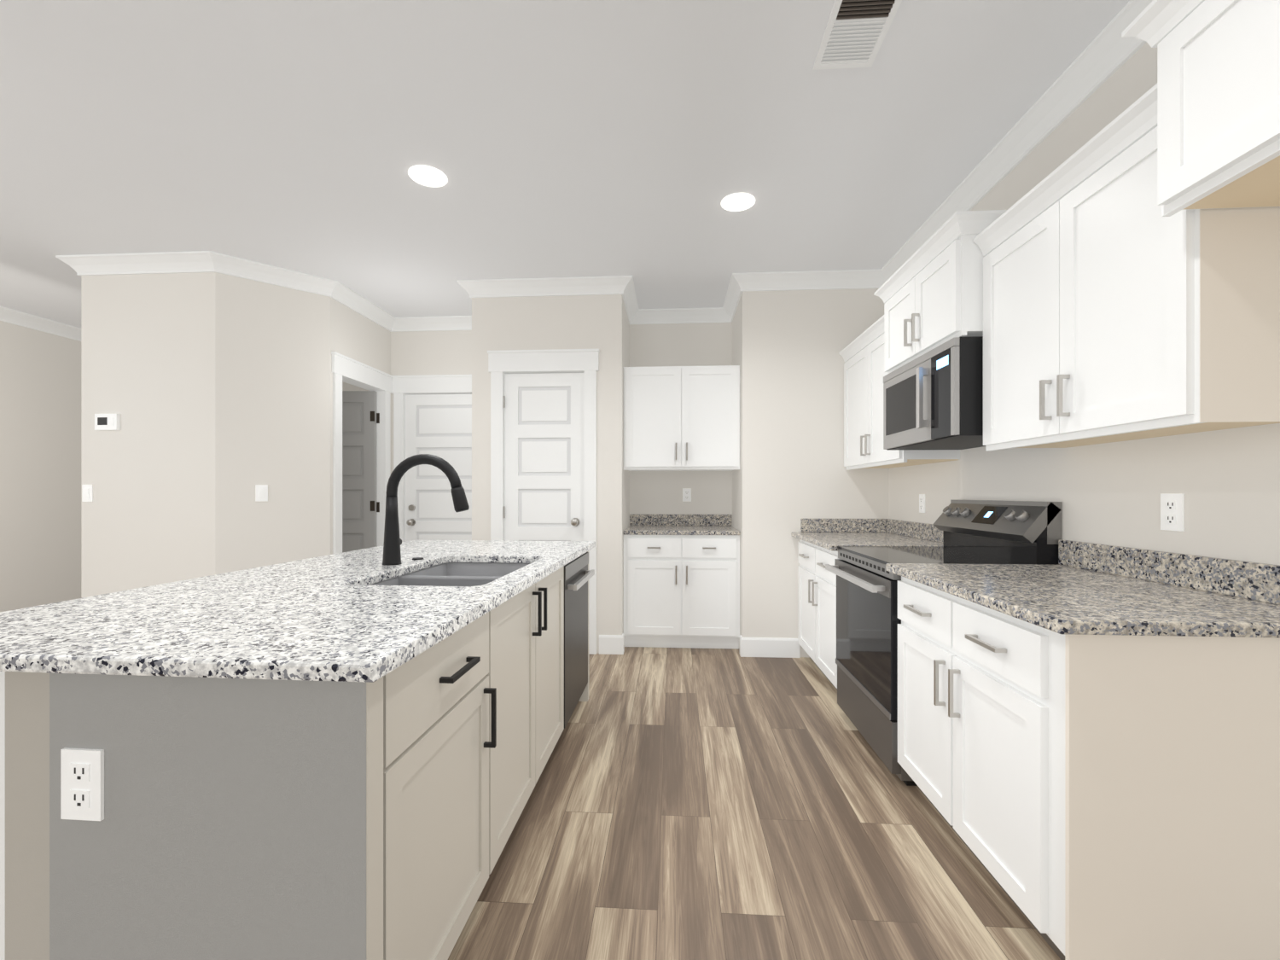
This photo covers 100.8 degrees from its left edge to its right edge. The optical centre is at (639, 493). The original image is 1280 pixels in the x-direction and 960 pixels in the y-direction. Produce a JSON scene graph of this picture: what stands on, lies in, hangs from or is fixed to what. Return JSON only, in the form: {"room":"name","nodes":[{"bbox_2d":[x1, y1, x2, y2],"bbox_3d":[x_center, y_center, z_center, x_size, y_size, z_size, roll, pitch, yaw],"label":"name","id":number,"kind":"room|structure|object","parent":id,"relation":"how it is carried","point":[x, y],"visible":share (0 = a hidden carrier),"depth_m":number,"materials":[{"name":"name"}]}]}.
{"room":"kitchen","nodes":[
{"label":"kitchen","id":0,"kind":"room"},
{"bbox_2d":[0,320,81,611],"bbox_3d":[-5.723,-0.195,2.364,0.120,2.800,12.000,0,0,4],"label":"wall","id":1,"kind":"structure","parent":0,"point":[40,468],"depth_m":4.83,"materials":[{"name":"paint"}]},
{"bbox_2d":[0,305,81,341],"bbox_3d":[-5.651,-1.542,1.858,0.085,0.105,11.000,0,0,4],"label":"crown molding","id":2,"kind":"structure","parent":1,"relation":"attached to","point":[7,315],"depth_m":4.81,"materials":[{"name":"white wood"}]},
{"bbox_2d":[98,272,215,594],"bbox_3d":[-3.267,-0.195,3.652,0.820,2.800,0.120,0,0,4],"label":"wall","id":3,"kind":"structure","parent":0,"point":[148,375],"depth_m":3.59,"materials":[{"name":"paint"}]},
{"bbox_2d":[94,413,120,430],"bbox_3d":[-3.626,-0.485,3.601,0.160,0.110,0.027,0,0,4],"label":"thermostat","id":4,"kind":"object","parent":3,"relation":"attached to","point":[107,421],"visible":1,"depth_m":3.59,"materials":[{"name":"white plastic"}]},
{"bbox_2d":[81,275,343,598],"bbox_3d":[-3.681,-0.195,5.031,0.120,2.800,2.820,0,0,4],"label":"wall","id":5,"kind":"structure","parent":0,"point":[89,283],"depth_m":3.62,"materials":[{"name":"paint"}]},
{"bbox_2d":[81,484,93,501],"bbox_3d":[-3.780,0.000,3.618,0.072,0.116,0.012,0,0,4],"label":"light switch","id":6,"kind":"object","parent":5,"relation":"attached to","point":[87,492],"visible":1,"depth_m":3.62,"materials":[{"name":"white plastic"}]},
{"bbox_2d":[55,255,126,276],"bbox_3d":[-3.761,-1.542,5.395,0.085,0.105,3.705,0,0,4],"label":"crown molding","id":7,"kind":"structure","parent":5,"relation":"attached to","point":[83,266],"depth_m":3.59,"materials":[{"name":"white wood"}]},
{"bbox_2d":[215,272,330,574],"bbox_3d":[-2.647,-0.195,3.836,0.679,2.800,0.120,0,0,-41],"label":"wall","id":8,"kind":"structure","parent":0,"point":[273,387],"depth_m":3.77,"materials":[{"name":"paint"}]},
{"bbox_2d":[255,484,267,501],"bbox_3d":[-2.667,0.000,3.730,0.072,0.116,0.012,0,0,-41],"label":"light switch","id":9,"kind":"object","parent":8,"relation":"attached to","point":[261,492],"visible":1,"depth_m":3.73,"materials":[{"name":"white plastic"}]},
{"bbox_2d":[343,382,368,390],"bbox_3d":[-2.858,-0.195,6.332,1.300,2.800,0.120,0,0,4],"label":"wall","id":10,"kind":"structure","parent":0,"point":[347,386],"depth_m":6.31,"materials":[{"name":"paint"}]},
{"bbox_2d":[330,296,390,554],"bbox_3d":[-2.385,-0.195,4.454,0.120,2.800,0.870,0,0,4],"label":"wall","id":11,"kind":"structure","parent":0,"point":[357,336],"depth_m":4.31,"materials":[{"name":"paint"}]},
{"bbox_2d":[342,390,376,552],"bbox_3d":[-2.666,0.141,4.733,0.600,2.104,0.038,0,0,0],"label":"door","id":12,"kind":"structure","parent":11,"relation":"in","point":[358,469],"depth_m":4.72,"materials":[{"name":"white wood"}]},
{"bbox_2d":[324,278,395,331],"bbox_3d":[-2.284,-1.542,4.429,0.085,0.105,0.905,0,0,4],"label":"crown molding","id":13,"kind":"structure","parent":11,"relation":"attached to","point":[334,289],"depth_m":4.31,"materials":[{"name":"white wood"}]},
{"bbox_2d":[331,351,471,553],"bbox_3d":[-1.863,0.064,4.486,1.159,2.283,0.979,0,0,4],"label":"door frame","id":14,"kind":"structure","parent":11,"relation":"attached to","point":[349,370],"depth_m":4.76,"materials":[{"name":"white wood"}]},
{"bbox_2d":[390,330,471,473],"bbox_3d":[-1.822,-0.195,4.914,1.186,2.800,0.120,0,0,4],"label":"wall","id":15,"kind":"structure","parent":0,"point":[427,352],"depth_m":4.86,"materials":[{"name":"paint"}]},
{"bbox_2d":[395,315,471,331],"bbox_3d":[-1.719,-1.542,4.805,0.966,0.105,0.085,0,0,4],"label":"crown molding","id":16,"kind":"structure","parent":15,"relation":"attached to","point":[447,322],"depth_m":4.82,"materials":[{"name":"white wood"}]},
{"bbox_2d":[405,394,471,541],"bbox_3d":[-1.774,0.141,4.850,0.802,2.104,0.113,0,0,4],"label":"hall door","id":17,"kind":"structure","parent":15,"relation":"in","point":[439,425],"depth_m":4.88,"materials":[{"name":"white wood"}]},
{"bbox_2d":[0,0,1129,328],"bbox_3d":[-1.990,-1.645,2.129,7.760,0.100,12.000,0,0,4],"label":"ceiling","id":18,"kind":"structure","parent":0,"point":[638,140],"depth_m":2.35,"materials":[{"name":"paint"}]},
{"bbox_2d":[407,165,447,186],"bbox_3d":[-1.067,-1.591,2.663,0.184,0.005,0.184,0,0,4],"label":"recessed light","id":19,"kind":"object","parent":18,"relation":"in","point":[427,176],"visible":1,"depth_m":2.65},
{"bbox_2d":[721,192,755,211],"bbox_3d":[0.537,-1.591,2.900,0.184,0.005,0.184,0,0,4],"label":"recessed light","id":20,"kind":"object","parent":18,"relation":"in","point":[737,201],"visible":1,"depth_m":2.89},
{"bbox_2d":[812,0,901,69],"bbox_3d":[0.742,-1.590,1.778,0.214,0.009,0.402,0,0,4],"label":"ceiling vent","id":21,"kind":"object","parent":18,"relation":"in","point":[855,33],"visible":1,"depth_m":1.83,"materials":[{"name":"white metal"}]},
{"bbox_2d":[605,294,633,634],"bbox_3d":[-0.174,-0.195,4.314,0.120,2.800,0.690,0,0,4],"label":"wall","id":22,"kind":"structure","parent":0,"point":[628,492],"depth_m":3.97,"materials":[{"name":"paint"}]},
{"bbox_2d":[622,291,641,324],"bbox_3d":[-0.075,-1.542,4.278,0.085,0.105,0.570,0,0,4],"label":"crown molding","id":23,"kind":"structure","parent":22,"relation":"attached to","point":[634,314],"depth_m":4.47,"materials":[{"name":"white wood"}]},
{"bbox_2d":[471,288,888,657],"bbox_3d":[0.287,-0.195,4.356,3.094,2.800,0.830,0,0,4],"label":"wall","id":24,"kind":"structure","parent":0,"point":[788,346],"depth_m":3.90,"materials":[{"name":"paint"}]},
{"bbox_2d":[487,349,599,654],"bbox_3d":[-0.726,0.064,4.047,0.851,2.283,0.153,0,0,4],"label":"door frame","id":25,"kind":"structure","parent":24,"relation":"attached to","point":[502,363],"depth_m":3.98,"materials":[{"name":"white wood"}]},
{"bbox_2d":[504,372,583,541],"bbox_3d":[-0.729,0.141,4.001,0.615,2.104,0.108,0,0,4],"label":"pantry door","id":26,"kind":"structure","parent":24,"relation":"in","point":[544,456],"depth_m":4.02,"materials":[{"name":"white wood"}]},
{"bbox_2d":[456,275,634,299],"bbox_3d":[-0.712,-1.542,3.960,1.319,0.105,0.085,0,0,4],"label":"crown molding","id":27,"kind":"structure","parent":24,"relation":"attached to","point":[624,285],"depth_m":3.96,"materials":[{"name":"white wood"}]},
{"bbox_2d":[599,633,799,657],"bbox_3d":[-2.021,1.135,1.637,7.388,0.140,10.814,0,0,4],"label":"baseboard","id":28,"kind":"structure","parent":24,"relation":"attached to","point":[749,647],"depth_m":3.89,"materials":[{"name":"white wood"}]},
{"bbox_2d":[720,293,740,320],"bbox_3d":[0.735,-1.542,4.227,0.085,0.105,0.570,0,0,4],"label":"crown molding","id":29,"kind":"structure","parent":24,"relation":"attached to","point":[727,312],"depth_m":4.42,"materials":[{"name":"white wood"}]},
{"bbox_2d":[727,268,880,296],"bbox_3d":[1.187,-1.542,3.841,1.035,0.105,0.085,0,0,4],"label":"crown molding","id":30,"kind":"structure","parent":24,"relation":"attached to","point":[846,279],"depth_m":3.84,"materials":[{"name":"white wood"}]},
{"bbox_2d":[633,322,732,526],"bbox_3d":[0.299,-0.195,4.710,1.015,2.800,0.120,0,0,4],"label":"wall","id":31,"kind":"structure","parent":0,"point":[654,492],"depth_m":4.65,"materials":[{"name":"paint"}]},
{"bbox_2d":[623,365,739,471],"bbox_3d":[0.334,-0.575,4.316,0.887,0.790,0.658,0,0,4],"label":"upper cabinet","id":32,"kind":"object","parent":31,"relation":"attached to","point":[681,418],"visible":1,"depth_m":4.02,"materials":[{"name":"white wood"}]},
{"bbox_2d":[641,307,732,324],"bbox_3d":[0.353,-1.542,4.605,0.895,0.105,0.085,0,0,4],"label":"crown molding","id":33,"kind":"structure","parent":31,"relation":"attached to","point":[712,315],"depth_m":4.61,"materials":[{"name":"white wood"}]},
{"bbox_2d":[682,488,691,501],"bbox_3d":[0.411,0.015,4.638,0.072,0.116,0.009,0,0,4],"label":"outlet","id":34,"kind":"object","parent":31,"relation":"attached to","point":[686,494],"visible":1,"depth_m":4.64,"materials":[{"name":"white plastic"}]},
{"bbox_2d":[448,646,1060,959],"bbox_3d":[-1.990,1.255,2.129,7.760,0.100,12.000,0,0,4],"label":"floor","id":35,"kind":"structure","parent":0,"point":[707,804],"depth_m":1.82,"materials":[{"name":"brown wood"}]},
{"bbox_2d":[23,602,505,959],"bbox_3d":[-0.747,0.762,1.257,0.611,0.886,0.655,0,0,4],"label":"base cabinet","id":36,"kind":"object","parent":35,"relation":"on","point":[246,818],"depth_m":0.95,"materials":[{"name":"paint"}]},
{"bbox_2d":[60,747,104,820],"bbox_3d":[-1.002,0.523,0.950,0.078,0.125,0.010,0,0,4],"label":"outlet","id":37,"kind":"object","parent":36,"relation":"attached to","point":[82,783],"visible":1,"depth_m":0.95,"materials":[{"name":"white plastic"}]},
{"bbox_2d":[0,540,595,682],"bbox_3d":[-0.912,0.301,2.061,1.159,0.032,2.299,0,0,4],"label":"countertop","id":38,"kind":"structure","parent":36,"relation":"on","point":[335,617],"depth_m":1.20,"materials":[{"name":"stone"}]},
{"bbox_2d":[412,557,423,559],"bbox_3d":[-0.956,0.281,2.275,0.048,0.006,0.048,0,0,4],"label":"cover","id":39,"kind":"object","parent":38,"relation":"on","point":[417,558],"visible":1,"depth_m":2.26,"materials":[{"name":"metal"}]},
{"bbox_2d":[382,453,469,565],"bbox_3d":[-0.853,0.064,2.120,0.352,0.440,0.094,0,0,4],"label":"faucet","id":40,"kind":"object","parent":38,"relation":"on","point":[392,544],"visible":1,"depth_m":2.09,"materials":[{"name":"black metal"}]},
{"bbox_2d":[564,552,594,728],"bbox_3d":[-0.588,0.764,2.773,0.633,0.882,0.616,0,0,4],"label":"dishwasher","id":41,"kind":"object","parent":35,"relation":"on","point":[578,574],"visible":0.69,"depth_m":2.67,"materials":[{"name":"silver metal"}]},
{"bbox_2d":[623,535,739,648],"bbox_3d":[0.334,0.762,4.321,0.887,0.886,0.648,0,0,4],"label":"base cabinet","id":42,"kind":"object","parent":35,"relation":"on","point":[681,590],"visible":0.98,"depth_m":4.03,"materials":[{"name":"white wood"}]},
{"bbox_2d":[623,514,740,535],"bbox_3d":[0.335,0.251,4.331,0.887,0.132,0.627,0,0,4],"label":"countertop","id":43,"kind":"structure","parent":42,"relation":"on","point":[680,524],"depth_m":4.60,"materials":[{"name":"stone"}]},
{"bbox_2d":[798,539,838,689],"bbox_3d":[1.431,0.762,3.378,0.684,0.886,0.972,0,0,4],"label":"base cabinet","id":44,"kind":"object","parent":35,"relation":"on","point":[817,611],"visible":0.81,"depth_m":3.32,"materials":[{"name":"white wood"}]},
{"bbox_2d":[791,518,943,550],"bbox_3d":[1.426,0.251,3.376,0.692,0.132,0.976,0,0,4],"label":"countertop","id":45,"kind":"structure","parent":44,"relation":"on","point":[831,534],"depth_m":3.50,"materials":[{"name":"stone"}]},
{"bbox_2d":[825,500,1061,785],"bbox_3d":[1.351,0.620,2.515,0.731,1.170,0.740,0,0,4],"label":"range oven","id":46,"kind":"object","parent":35,"relation":"on","point":[977,532],"visible":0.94,"depth_m":2.38,"materials":[{"name":"black metal"}]},
{"bbox_2d":[897,576,1279,959],"bbox_3d":[1.323,0.762,1.664,0.684,0.886,0.942,0,0,4],"label":"base cabinet","id":47,"kind":"object","parent":35,"relation":"on","point":[1102,797],"visible":0.94,"depth_m":1.21,"materials":[{"name":"white wood"}]},
{"bbox_2d":[885,539,1279,638],"bbox_3d":[1.317,0.251,1.650,0.692,0.132,0.979,0,0,4],"label":"countertop","id":48,"kind":"structure","parent":47,"relation":"on","point":[1083,588],"depth_m":1.47,"materials":[{"name":"stone"}]},
{"bbox_2d":[888,42,1279,565],"bbox_3d":[1.643,-0.195,0.323,0.120,2.800,8.850,0,0,4],"label":"wall","id":49,"kind":"structure","parent":0,"point":[1226,483],"depth_m":1.84,"materials":[{"name":"paint"}]},
{"bbox_2d":[839,314,960,470],"bbox_3d":[1.598,-0.599,3.371,0.350,0.857,0.965,0,0,4],"label":"upper cabinet","id":50,"kind":"object","parent":49,"relation":"attached to","point":[862,354],"visible":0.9,"depth_m":3.36,"materials":[{"name":"white wood"}]},
{"bbox_2d":[919,494,925,512],"bbox_3d":[1.767,0.064,3.316,0.009,0.116,0.072,0,0,4],"label":"outlet","id":51,"kind":"object","parent":49,"relation":"attached to","point":[922,503],"visible":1,"depth_m":3.31,"materials":[{"name":"white plastic"}]},
{"bbox_2d":[874,209,1006,373],"bbox_3d":[1.499,-0.879,2.511,0.440,0.476,0.856,0,0,4],"label":"upper cabinet","id":52,"kind":"object","parent":49,"relation":"attached to","point":[929,292],"visible":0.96,"depth_m":2.31,"materials":[{"name":"white wood"}]},
{"bbox_2d":[883,336,985,450],"bbox_3d":[1.490,-0.436,2.511,0.453,0.402,0.736,0,0,4],"label":"microwave","id":53,"kind":"object","parent":52,"relation":"attached to","point":[933,398],"visible":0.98,"depth_m":2.33,"materials":[{"name":"silver metal"}]},
{"bbox_2d":[880,0,1152,285],"bbox_3d":[1.512,-1.542,-0.120,0.085,0.105,7.950,0,0,4],"label":"crown molding","id":54,"kind":"structure","parent":49,"relation":"attached to","point":[1109,51],"depth_m":2.18,"materials":[{"name":"white wood"}]},
{"bbox_2d":[973,83,1279,451],"bbox_3d":[1.492,-0.599,1.693,0.350,0.857,0.870,0,0,4],"label":"upper cabinet","id":55,"kind":"object","parent":49,"relation":"attached to","point":[1117,307],"visible":0.94,"depth_m":1.47,"materials":[{"name":"white wood"}]},
{"bbox_2d":[1160,493,1184,531],"bbox_3d":[1.662,0.059,1.654,0.009,0.116,0.072,0,0,4],"label":"outlet","id":56,"kind":"object","parent":49,"relation":"attached to","point":[1172,511],"visible":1,"depth_m":1.65,"materials":[{"name":"white plastic"}]},
{"bbox_2d":[1121,0,1279,216],"bbox_3d":[1.392,-0.907,0.812,0.440,0.489,0.996,0,0,4],"label":"upper cabinet","id":57,"kind":"object","parent":49,"relation":"attached to","point":[1218,103],"visible":1,"depth_m":1.15,"materials":[{"name":"white wood"}]}
]}

